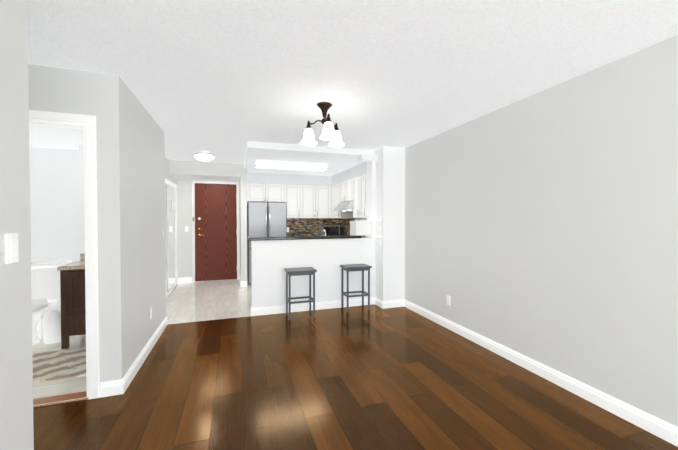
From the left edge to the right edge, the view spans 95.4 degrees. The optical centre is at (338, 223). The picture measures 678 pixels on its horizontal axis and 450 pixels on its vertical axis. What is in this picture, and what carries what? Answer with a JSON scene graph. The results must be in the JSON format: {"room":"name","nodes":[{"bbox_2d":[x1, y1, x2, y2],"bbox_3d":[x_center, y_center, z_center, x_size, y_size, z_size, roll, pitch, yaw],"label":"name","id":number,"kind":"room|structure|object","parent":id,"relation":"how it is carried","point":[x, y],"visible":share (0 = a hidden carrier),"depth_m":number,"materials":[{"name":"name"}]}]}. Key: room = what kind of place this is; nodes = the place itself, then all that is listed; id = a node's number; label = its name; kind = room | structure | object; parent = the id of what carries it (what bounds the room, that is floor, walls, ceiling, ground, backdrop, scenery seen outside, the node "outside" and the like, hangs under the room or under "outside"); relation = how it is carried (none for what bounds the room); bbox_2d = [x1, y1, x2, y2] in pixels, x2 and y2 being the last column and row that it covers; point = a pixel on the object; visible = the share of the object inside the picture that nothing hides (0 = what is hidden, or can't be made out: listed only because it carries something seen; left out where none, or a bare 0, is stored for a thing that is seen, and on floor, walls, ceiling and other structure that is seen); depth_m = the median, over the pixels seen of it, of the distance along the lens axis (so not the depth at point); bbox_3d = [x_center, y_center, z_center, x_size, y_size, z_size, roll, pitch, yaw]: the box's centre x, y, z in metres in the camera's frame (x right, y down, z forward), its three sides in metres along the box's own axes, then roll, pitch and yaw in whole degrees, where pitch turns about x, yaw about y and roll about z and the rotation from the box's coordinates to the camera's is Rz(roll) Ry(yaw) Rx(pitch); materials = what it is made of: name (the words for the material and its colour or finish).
{"room":"empty living room","nodes":[
{"label":"empty living room","id":0,"kind":"room"},
{"bbox_2d":[29,147,79,310],"bbox_3d":[-3.435,0.070,3.809,0.680,2.440,0.100,0,1,-19],"label":"wall","id":1,"kind":"structure","parent":0,"point":[55,204],"depth_m":3.75,"materials":[{"name":"white paint"}]},
{"bbox_2d":[29,125,82,149],"bbox_3d":[-2.773,-0.949,3.026,1.440,0.100,1.780,0,1,-19],"label":"ceiling","id":2,"kind":"structure","parent":0,"point":[54,138],"depth_m":3.26,"materials":[{"name":"white paint"}]},
{"bbox_2d":[28,64,125,396],"bbox_3d":[-2.423,0.095,2.167,1.540,2.440,0.100,0,1,-19],"label":"wall","id":3,"kind":"structure","parent":0,"point":[99,96],"depth_m":2.34,"materials":[{"name":"grey paint"}]},
{"bbox_2d":[29,110,98,398],"bbox_3d":[-2.226,0.256,2.227,0.842,2.116,0.118,0,1,-19],"label":"door frame","id":4,"kind":"structure","parent":3,"relation":"attached to","point":[86,124],"depth_m":2.29,"materials":[{"name":"white wood"}]},
{"bbox_2d":[79,145,84,253],"bbox_3d":[-2.801,0.069,3.855,0.550,2.440,0.420,0,1,-19],"label":"wall","id":5,"kind":"structure","parent":0,"point":[81,179],"depth_m":3.57,"materials":[{"name":"white paint"}]},
{"bbox_2d":[0,0,165,449],"bbox_3d":[-1.135,0.118,0.582,0.120,2.440,6.990,0,1,-19],"label":"wall","id":6,"kind":"structure","parent":0,"point":[16,400],"depth_m":1.30,"materials":[{"name":"grey paint"}]},
{"bbox_2d":[5,233,18,263],"bbox_3d":[-1.278,0.096,1.209,0.012,0.115,0.070,0,1,-19],"label":"light switch","id":7,"kind":"object","parent":6,"relation":"attached to","point":[11,248],"visible":1,"depth_m":1.20,"materials":[{"name":"white plastic"}]},
{"bbox_2d":[115,316,167,394],"bbox_3d":[-1.934,1.244,3.159,0.019,0.112,1.662,0,1,-19],"label":"baseboard","id":8,"kind":"structure","parent":6,"relation":"attached to","point":[121,385],"depth_m":2.75,"materials":[{"name":"white wood"}]},
{"bbox_2d":[32,279,250,406],"bbox_3d":[-1.629,1.318,4.824,5.220,0.114,4.595,0,1,-19],"label":"floor","id":9,"kind":"structure","parent":0,"point":[195,301],"depth_m":4.46,"materials":[{"name":"beige tile"}]},
{"bbox_2d":[31,260,71,345],"bbox_3d":[-3.393,0.871,3.386,0.470,0.850,0.741,0,1,-19],"label":"toilet","id":10,"kind":"object","parent":9,"relation":"on","point":[45,286],"visible":0.38,"depth_m":3.54,"materials":[{"name":"white ceramic"}]},
{"bbox_2d":[42,310,60,343],"bbox_3d":[-3.123,1.121,3.371,0.180,0.352,0.180,0,1,-19],"label":"trash can","id":11,"kind":"object","parent":9,"relation":"on","point":[51,323],"visible":0.83,"depth_m":3.31,"materials":[{"name":"white plastic"}]},
{"bbox_2d":[32,348,85,382],"bbox_3d":[-2.485,1.285,2.864,0.860,0.014,0.665,0,1,-19],"label":"bath rug","id":12,"kind":"object","parent":9,"relation":"on","point":[57,365],"visible":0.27,"depth_m":2.81,"materials":[{"name":"beige fabric"}]},
{"bbox_2d":[57,253,85,350],"bbox_3d":[-2.554,0.820,3.457,0.745,0.950,0.505,0,1,-19],"label":"bathroom vanity","id":13,"kind":"object","parent":9,"relation":"on","point":[72,293],"visible":0.38,"depth_m":3.15,"materials":[{"name":"brown wood"}]},
{"bbox_2d":[247,202,286,283],"bbox_3d":[-1.575,0.392,6.687,0.780,1.690,0.786,0,1,-19],"label":"fridge","id":14,"kind":"object","parent":9,"relation":"on","point":[266,218],"visible":0.56,"depth_m":6.35,"materials":[{"name":"grey metal"}]},
{"bbox_3d":[-0.549,0.785,7.133,1.435,0.910,0.631,0,1,-19],"label":"base cabinet","id":15,"kind":"object","parent":9,"relation":"on","visible":0},
{"bbox_2d":[319,226,343,234],"bbox_3d":[-0.179,0.187,7.255,0.500,0.277,0.432,0,1,-19],"label":"microwave","id":16,"kind":"object","parent":15,"relation":"on","point":[334,230],"visible":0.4,"depth_m":7.09,"materials":[{"name":"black metal"}]},
{"bbox_2d":[165,157,176,184],"bbox_3d":[-3.085,0.047,5.359,0.120,2.440,2.610,0,1,-19],"label":"wall","id":17,"kind":"structure","parent":0,"point":[169,177],"depth_m":5.66,"materials":[{"name":"grey paint"}]},
{"bbox_2d":[165,178,177,298],"bbox_3d":[-3.002,0.249,5.395,0.051,2.035,1.730,0,1,-19],"label":"closet doors","id":18,"kind":"structure","parent":17,"relation":"in","point":[171,243],"depth_m":5.70,"materials":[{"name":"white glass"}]},
{"bbox_2d":[169,160,240,180],"bbox_3d":[-2.680,-1.062,6.298,1.260,0.250,0.820,0,1,-19],"label":"beam","id":19,"kind":"structure","parent":0,"point":[190,170],"depth_m":5.95,"materials":[{"name":"grey paint"}]},
{"bbox_2d":[177,179,247,281],"bbox_3d":[-1.709,0.020,7.140,3.870,2.440,0.120,0,1,-19],"label":"wall","id":20,"kind":"structure","parent":0,"point":[184,218],"depth_m":6.55,"materials":[{"name":"grey paint"}]},
{"bbox_2d":[179,277,191,282],"bbox_3d":[-3.274,1.193,6.555,0.280,0.112,0.016,0,1,-19],"label":"baseboard","id":21,"kind":"structure","parent":20,"relation":"attached to","point":[184,279],"depth_m":6.55,"materials":[{"name":"white wood"}]},
{"bbox_2d":[192,181,238,281],"bbox_3d":[-2.700,0.161,6.795,0.950,2.170,0.140,0,1,-19],"label":"door frame","id":22,"kind":"structure","parent":20,"relation":"attached to","point":[193,212],"depth_m":6.61,"materials":[{"name":"white paint"}]},
{"bbox_2d":[195,183,236,280],"bbox_3d":[-2.685,0.182,6.753,0.852,2.112,0.104,0,1,-19],"label":"entry door","id":23,"kind":"structure","parent":20,"relation":"in","point":[215,231],"depth_m":6.76,"materials":[{"name":"brown wood"}]},
{"bbox_2d":[247,183,330,217],"bbox_3d":[-1.127,-0.508,7.058,1.905,0.760,0.386,0,1,-19],"label":"upper cabinet","id":24,"kind":"object","parent":20,"relation":"attached to","point":[307,201],"visible":0.96,"depth_m":6.96,"materials":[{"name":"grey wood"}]},
{"bbox_2d":[287,218,339,235],"bbox_3d":[-0.653,0.096,7.428,1.435,0.454,0.008,0,1,-19],"label":"backsplash","id":25,"kind":"structure","parent":20,"relation":"attached to","point":[303,226],"depth_m":7.39,"materials":[{"name":"tile"}]},
{"bbox_2d":[240,164,246,280],"bbox_3d":[-2.029,0.029,6.541,0.120,2.440,0.810,0,1,-19],"label":"wall","id":26,"kind":"structure","parent":0,"point":[243,224],"depth_m":6.16,"materials":[{"name":"grey paint"}]},
{"bbox_2d":[247,162,366,185],"bbox_3d":[-0.641,-0.985,6.125,2.250,0.220,2.460,0,1,-19],"label":"soffit beam","id":27,"kind":"structure","parent":0,"point":[345,175],"depth_m":6.79,"materials":[{"name":"paint"}]},
{"bbox_2d":[244,141,373,175],"bbox_3d":[-0.623,-1.137,5.976,2.310,0.090,2.750,0,1,-19],"label":"ceiling","id":28,"kind":"structure","parent":0,"point":[337,160],"depth_m":4.93,"materials":[{"name":"white paint"}]},
{"bbox_2d":[254,160,327,170],"bbox_3d":[-0.852,-1.042,5.546,1.290,0.088,0.300,0,1,-19],"label":"light","id":29,"kind":"object","parent":28,"relation":"attached to","point":[288,165],"visible":1,"depth_m":5.46,"materials":[{"name":"white"}]},
{"bbox_2d":[251,161,375,307],"bbox_3d":[-0.336,0.103,4.640,1.891,2.350,0.120,0,1,-19],"label":"wall","id":30,"kind":"structure","parent":0,"point":[271,260],"depth_m":4.58,"materials":[{"name":"white paint"}]},
{"bbox_2d":[248,235,361,240],"bbox_3d":[-0.492,0.206,4.638,1.685,0.040,0.295,0,1,-19],"label":"countertop","id":31,"kind":"structure","parent":30,"relation":"on","point":[302,237],"depth_m":4.56,"materials":[{"name":"stone"}]},
{"bbox_2d":[350,221,369,234],"bbox_3d":[0.341,0.067,4.966,0.255,0.224,0.256,0,1,-19],"label":"bread box","id":32,"kind":"object","parent":31,"relation":"on","point":[359,227],"visible":0.96,"depth_m":4.85,"materials":[{"name":"white"}]},
{"bbox_2d":[251,297,378,315],"bbox_3d":[-0.327,1.222,4.604,1.907,0.112,0.046,0,1,-19],"label":"baseboard","id":33,"kind":"structure","parent":30,"relation":"attached to","point":[269,310],"depth_m":4.54,"materials":[{"name":"white wood"}]},
{"bbox_2d":[365,235,382,244],"bbox_3d":[0.534,0.263,4.735,0.180,0.153,0.257,0,1,-19],"label":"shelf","id":34,"kind":"object","parent":30,"relation":"attached to","point":[374,236],"visible":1,"depth_m":4.63,"materials":[{"name":"white"}]},
{"bbox_2d":[27,0,677,163],"bbox_3d":[-0.768,-1.177,2.251,5.220,0.100,9.950,0,1,-19],"label":"ceiling","id":35,"kind":"structure","parent":0,"point":[223,81],"depth_m":2.06,"materials":[{"name":"white paint"}]},
{"bbox_2d":[193,153,214,160],"bbox_3d":[-2.299,-1.124,5.267,0.344,0.096,0.349,0,1,-19],"label":"light","id":36,"kind":"object","parent":35,"relation":"attached to","point":[203,157],"visible":0.96,"depth_m":5.17,"materials":[{"name":"white glass"}]},
{"bbox_2d":[300,102,343,146],"bbox_3d":[-0.123,-0.959,2.915,0.441,0.355,0.411,0,1,-19],"label":"ceiling light","id":37,"kind":"object","parent":35,"relation":"attached to","point":[331,133],"visible":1,"depth_m":2.94,"materials":[{"name":"white glass"}]},
{"bbox_2d":[33,304,677,449],"bbox_3d":[-0.296,1.383,0.897,5.220,0.100,7.010,0,1,-19],"label":"floor","id":38,"kind":"structure","parent":0,"point":[375,377],"depth_m":2.31,"materials":[{"name":"brown wood"}]},
{"bbox_2d":[284,267,316,319],"bbox_3d":[-0.537,0.956,4.283,0.400,0.655,0.290,0,1,-19],"label":"stool","id":39,"kind":"object","parent":38,"relation":"on","point":[309,271],"visible":1,"depth_m":4.22,"materials":[{"name":"grey metal"}]},
{"bbox_2d":[340,264,371,311],"bbox_3d":[0.248,0.950,4.624,0.400,0.655,0.290,0,1,-19],"label":"stool","id":40,"kind":"object","parent":38,"relation":"on","point":[348,268],"visible":1,"depth_m":4.56,"materials":[{"name":"grey metal"}]},
{"bbox_2d":[357,154,376,161],"bbox_3d":[0.443,-1.033,4.856,0.267,0.085,0.180,0,1,-19],"label":"header beam","id":41,"kind":"structure","parent":0,"point":[365,157],"depth_m":4.78,"materials":[{"name":"white paint"}]},
{"bbox_2d":[367,146,404,300],"bbox_3d":[0.742,0.052,4.987,0.373,2.440,0.615,0,1,-19],"label":"pillar","id":42,"kind":"structure","parent":0,"point":[390,249],"depth_m":4.70,"materials":[{"name":"white paint"}]},
{"bbox_2d":[379,299,402,308],"bbox_3d":[0.822,1.221,4.698,0.359,0.112,0.016,0,1,-19],"label":"baseboard","id":43,"kind":"structure","parent":42,"relation":"attached to","point":[392,303],"depth_m":4.69,"materials":[{"name":"white wood"}]},
{"bbox_2d":[364,35,677,426],"bbox_3d":[1.646,0.081,3.089,0.120,2.440,9.950,0,1,-19],"label":"wall","id":44,"kind":"structure","parent":0,"point":[541,227],"depth_m":2.41,"materials":[{"name":"grey paint"}]},
{"bbox_2d":[331,183,350,216],"bbox_3d":[0.089,-0.506,6.922,0.350,0.760,0.755,0,1,-19],"label":"upper cabinet","id":45,"kind":"object","parent":44,"relation":"attached to","point":[335,201],"depth_m":6.81,"materials":[{"name":"grey wood"}]},
{"bbox_2d":[339,179,350,201],"bbox_3d":[0.312,-0.664,6.263,0.350,0.425,0.740,0,1,-19],"label":"upper cabinet","id":46,"kind":"object","parent":44,"relation":"attached to","point":[345,186],"depth_m":6.25,"materials":[{"name":"grey wood"}]},
{"bbox_2d":[340,218,354,234],"bbox_3d":[0.194,0.100,7.154,0.008,0.454,0.998,0,1,-19],"label":"backsplash","id":47,"kind":"structure","parent":44,"relation":"attached to","point":[345,222],"depth_m":7.20,"materials":[{"name":"brown tile"}]},
{"bbox_2d":[351,177,358,216],"bbox_3d":[0.488,-0.489,5.745,0.350,0.760,0.469,0,1,-19],"label":"upper cabinet","id":48,"kind":"object","parent":44,"relation":"attached to","point":[354,190],"depth_m":5.74,"materials":[{"name":"grey wood"}]},
{"bbox_2d":[333,201,352,210],"bbox_3d":[0.238,-0.355,6.243,0.505,0.183,0.734,0,1,-19],"label":"range hood","id":49,"kind":"object","parent":48,"relation":"attached to","point":[345,206],"visible":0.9,"depth_m":6.04,"materials":[{"name":"silver metal"}]},
{"bbox_2d":[359,173,366,216],"bbox_3d":[0.586,-0.485,5.458,0.350,0.760,0.355,0,1,-19],"label":"upper cabinet","id":50,"kind":"object","parent":44,"relation":"attached to","point":[363,178],"depth_m":5.42,"materials":[{"name":"grey wood"}]},
{"bbox_2d":[447,295,450,305],"bbox_3d":[1.344,0.940,3.787,0.010,0.115,0.070,0,1,-19],"label":"electrical outlet","id":51,"kind":"object","parent":44,"relation":"attached to","point":[448,300],"visible":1,"depth_m":3.77,"materials":[{"name":"white plastic"}]},
{"bbox_2d":[403,299,677,446],"bbox_3d":[2.076,1.267,1.629,0.016,0.112,6.635,0,1,-19],"label":"baseboard","id":52,"kind":"structure","parent":44,"relation":"attached to","point":[660,428],"depth_m":2.41,"materials":[{"name":"white wood"}]}
]}

